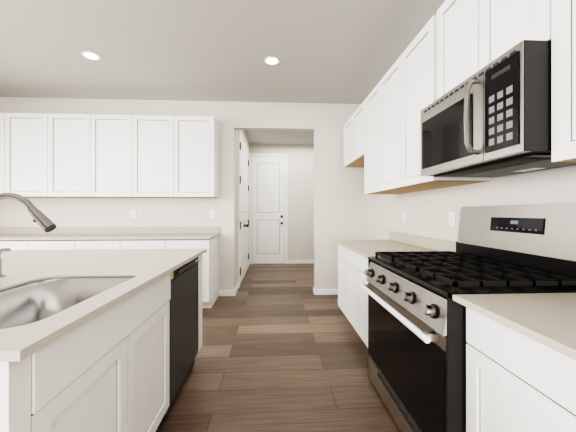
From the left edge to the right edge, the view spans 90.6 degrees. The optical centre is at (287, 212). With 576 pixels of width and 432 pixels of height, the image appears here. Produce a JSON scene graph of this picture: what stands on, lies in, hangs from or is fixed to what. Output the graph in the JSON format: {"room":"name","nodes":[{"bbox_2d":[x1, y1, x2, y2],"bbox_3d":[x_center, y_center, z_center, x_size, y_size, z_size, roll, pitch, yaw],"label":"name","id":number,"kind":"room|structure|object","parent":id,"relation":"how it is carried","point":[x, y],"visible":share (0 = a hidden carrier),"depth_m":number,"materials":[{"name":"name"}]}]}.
{"room":"kitchen","nodes":[
{"label":"kitchen","id":0,"kind":"room"},
{"bbox_2d":[0,97,366,289],"bbox_3d":[-1.796,-0.200,4.172,6.790,2.840,0.120,0,0,-3],"label":"wall","id":1,"kind":"structure","parent":0,"point":[340,200],"depth_m":4.16,"materials":[{"name":"white paint"}]},
{"bbox_2d":[0,113,218,197],"bbox_3d":[-2.877,-0.750,3.893,3.759,1.085,0.320,0,0,-3],"label":"upper cabinet","id":2,"kind":"object","parent":1,"relation":"attached to","point":[42,155],"visible":0.98,"depth_m":3.77,"materials":[{"name":"white paint"}]},
{"bbox_2d":[131,210,135,217],"bbox_3d":[-2.217,0.025,4.084,0.075,0.115,0.010,0,0,-3],"label":"outlet","id":3,"kind":"object","parent":1,"relation":"attached to","point":[133,212],"visible":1,"depth_m":4.08,"materials":[{"name":"white plastic"}]},
{"bbox_2d":[209,210,213,217],"bbox_3d":[-1.108,0.025,4.142,0.075,0.115,0.010,0,0,-3],"label":"outlet","id":4,"kind":"object","parent":1,"relation":"attached to","point":[211,212],"visible":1,"depth_m":4.14,"materials":[{"name":"white plastic"}]},
{"bbox_2d":[219,260,337,295],"bbox_3d":[0.190,1.177,5.088,2.488,0.085,3.437,0,0,-3],"label":"baseboard","id":5,"kind":"structure","parent":1,"relation":"attached to","point":[315,291],"depth_m":4.22,"materials":[{"name":"white paint"}]},
{"bbox_2d":[0,0,444,144],"bbox_3d":[-1.656,-1.670,1.510,6.790,0.100,10.630,0,0,-3],"label":"ceiling","id":6,"kind":"structure","parent":0,"point":[328,51],"depth_m":2.81,"materials":[{"name":"grey paint"}]},
{"bbox_2d":[81,51,100,59],"bbox_3d":[-2.034,-1.617,2.943,0.170,0.006,0.170,0,0,-3],"label":"recessed light","id":7,"kind":"object","parent":6,"relation":"in","point":[87,54],"visible":1,"depth_m":2.93,"materials":[{"name":"white paint"}]},
{"bbox_2d":[264,56,279,64],"bbox_3d":[-0.171,-1.617,3.040,0.170,0.006,0.170,0,0,-3],"label":"recessed light","id":8,"kind":"object","parent":6,"relation":"in","point":[271,60],"visible":1,"depth_m":3.02,"materials":[{"name":"white paint"}]},
{"bbox_2d":[235,130,248,287],"bbox_3d":[-0.916,-0.200,5.515,0.120,2.840,2.470,0,0,-3],"label":"wall","id":9,"kind":"structure","parent":0,"point":[236,131],"depth_m":4.42,"materials":[{"name":"white paint"}]},
{"bbox_2d":[238,130,248,287],"bbox_3d":[-0.806,-0.086,5.476,0.091,2.613,1.742,0,0,-3],"label":"closet doors","id":10,"kind":"structure","parent":9,"relation":"in","point":[243,151],"depth_m":5.29,"materials":[{"name":"white paint"}]},
{"bbox_2d":[156,263,400,431],"bbox_3d":[-1.656,1.270,1.510,6.790,0.100,10.630,0,0,-3],"label":"floor","id":11,"kind":"structure","parent":0,"point":[274,355],"depth_m":2.23,"materials":[{"name":"brown wood"}]},
{"bbox_2d":[0,193,206,431],"bbox_3d":[-1.659,0.568,1.471,2.040,1.303,1.788,0,0,-3],"label":"kitchen island","id":12,"kind":"object","parent":11,"relation":"on","point":[85,333],"visible":0.98,"depth_m":1.18,"materials":[{"name":"white paint"}]},
{"bbox_2d":[0,193,56,277],"bbox_3d":[-1.188,0.111,1.253,0.406,0.389,0.261,0,0,-3],"label":"faucet","id":13,"kind":"object","parent":12,"relation":"on","point":[38,216],"depth_m":1.19,"materials":[{"name":"silver metal"}]},
{"bbox_2d":[0,276,133,328],"bbox_3d":[-0.935,0.430,1.080,0.469,0.215,0.719,0,0,-3],"label":"sink","id":14,"kind":"object","parent":12,"relation":"in","point":[38,298],"depth_m":1.35,"materials":[{"name":"silver metal"}]},
{"bbox_2d":[0,236,218,307],"bbox_3d":[-2.869,0.775,3.743,3.759,0.890,0.620,0,0,-3],"label":"base cabinet","id":15,"kind":"object","parent":11,"relation":"on","point":[210,259],"visible":0.15,"depth_m":3.50,"materials":[{"name":"white paint"}]},
{"bbox_2d":[0,227,219,239],"bbox_3d":[-2.861,0.268,3.731,3.774,0.124,0.645,0,0,-3],"label":"countertop","id":16,"kind":"structure","parent":15,"relation":"on","point":[6,233],"depth_m":3.99,"materials":[{"name":"stone"}]},
{"bbox_2d":[162,257,197,419],"bbox_3d":[-0.983,0.777,1.944,0.586,0.886,0.619,0,0,-3],"label":"dishwasher","id":17,"kind":"object","parent":11,"relation":"on","point":[184,280],"visible":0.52,"depth_m":1.87,"materials":[{"name":"grey metal"}]},
{"bbox_2d":[338,244,367,347],"bbox_3d":[0.944,0.784,2.747,0.643,0.871,1.279,0,0,-3],"label":"base cabinet","id":18,"kind":"object","parent":11,"relation":"on","point":[352,299],"visible":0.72,"depth_m":2.72,"materials":[{"name":"white paint"}]},
{"bbox_2d":[333,231,455,258],"bbox_3d":[0.916,0.287,2.751,0.698,0.124,1.291,0,0,-3],"label":"countertop","id":19,"kind":"structure","parent":18,"relation":"on","point":[397,242],"depth_m":2.65,"materials":[{"name":"stone"}]},
{"bbox_2d":[360,203,575,431],"bbox_3d":[0.928,0.590,1.626,0.785,1.261,0.946,0,0,-3],"label":"range","id":20,"kind":"object","parent":11,"relation":"on","point":[417,342],"visible":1,"depth_m":1.42,"materials":[{"name":"grey metal"}]},
{"bbox_2d":[466,307,575,431],"bbox_3d":[1.075,0.784,0.255,0.643,0.871,1.796,0,0,-3],"label":"base cabinet","id":21,"kind":"object","parent":11,"relation":"on","point":[515,382],"visible":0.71,"depth_m":0.91,"materials":[{"name":"white paint"}]},
{"bbox_2d":[452,293,575,359],"bbox_3d":[1.047,0.287,0.253,0.698,0.124,1.796,0,0,-3],"label":"countertop","id":22,"kind":"structure","parent":21,"relation":"on","point":[549,319],"depth_m":0.92,"materials":[{"name":"stone"}]},
{"bbox_2d":[249,144,313,259],"bbox_3d":[0.208,-0.200,6.870,2.506,2.840,0.120,0,0,-3],"label":"wall","id":23,"kind":"structure","parent":0,"point":[300,157],"depth_m":6.81,"materials":[{"name":"white paint"}]},
{"bbox_2d":[249,153,287,263],"bbox_3d":[-0.463,-0.086,6.728,0.906,2.613,0.091,0,0,-3],"label":"door","id":24,"kind":"structure","parent":23,"relation":"in","point":[268,173],"depth_m":6.76,"materials":[{"name":"white paint"}]},
{"bbox_2d":[367,165,575,241],"bbox_3d":[1.455,-0.200,0.317,0.120,2.840,7.920,0,0,-3],"label":"wall","id":25,"kind":"structure","parent":0,"point":[427,211],"depth_m":2.23,"materials":[{"name":"white paint"}]},
{"bbox_2d":[344,101,363,166],"bbox_3d":[1.023,-0.960,3.678,0.387,0.601,0.942,0,0,-3],"label":"upper cabinet","id":26,"kind":"object","parent":25,"relation":"attached to","point":[354,127],"visible":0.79,"depth_m":3.62,"materials":[{"name":"white paint"}]},
{"bbox_2d":[402,212,405,222],"bbox_3d":[1.245,0.050,3.069,0.010,0.115,0.075,0,0,-3],"label":"outlet","id":27,"kind":"object","parent":25,"relation":"attached to","point":[403,213],"visible":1,"depth_m":3.05,"materials":[{"name":"white plastic"}]},
{"bbox_2d":[364,15,491,193],"bbox_3d":[1.084,-0.732,2.516,0.387,1.057,1.381,0,0,-3],"label":"upper cabinet","id":28,"kind":"object","parent":25,"relation":"attached to","point":[392,109],"visible":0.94,"depth_m":2.25,"materials":[{"name":"white paint"}]},
{"bbox_2d":[449,212,455,225],"bbox_3d":[1.289,0.050,2.240,0.010,0.115,0.075,0,0,-3],"label":"outlet","id":29,"kind":"object","parent":25,"relation":"attached to","point":[452,215],"visible":1,"depth_m":2.23,"materials":[{"name":"white plastic"}]},
{"bbox_2d":[436,0,550,99],"bbox_3d":[1.141,-0.950,1.429,0.387,0.621,0.735,0,0,-3],"label":"upper cabinet","id":30,"kind":"object","parent":25,"relation":"attached to","point":[470,34],"visible":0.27,"depth_m":1.42,"materials":[{"name":"white paint"}]},
{"bbox_2d":[421,40,575,176],"bbox_3d":[1.059,-0.424,1.425,0.548,0.422,0.733,0,0,-3],"label":"microwave","id":31,"kind":"object","parent":30,"relation":"attached to","point":[496,122],"visible":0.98,"depth_m":1.21,"materials":[{"name":"grey metal"}]},
{"bbox_2d":[551,0,575,161],"bbox_3d":[1.205,-0.722,0.212,0.387,1.077,1.698,0,0,-3],"label":"upper cabinet","id":32,"kind":"object","parent":25,"relation":"attached to","point":[563,12],"visible":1,"depth_m":1.00,"materials":[{"name":"white paint"}]}
]}

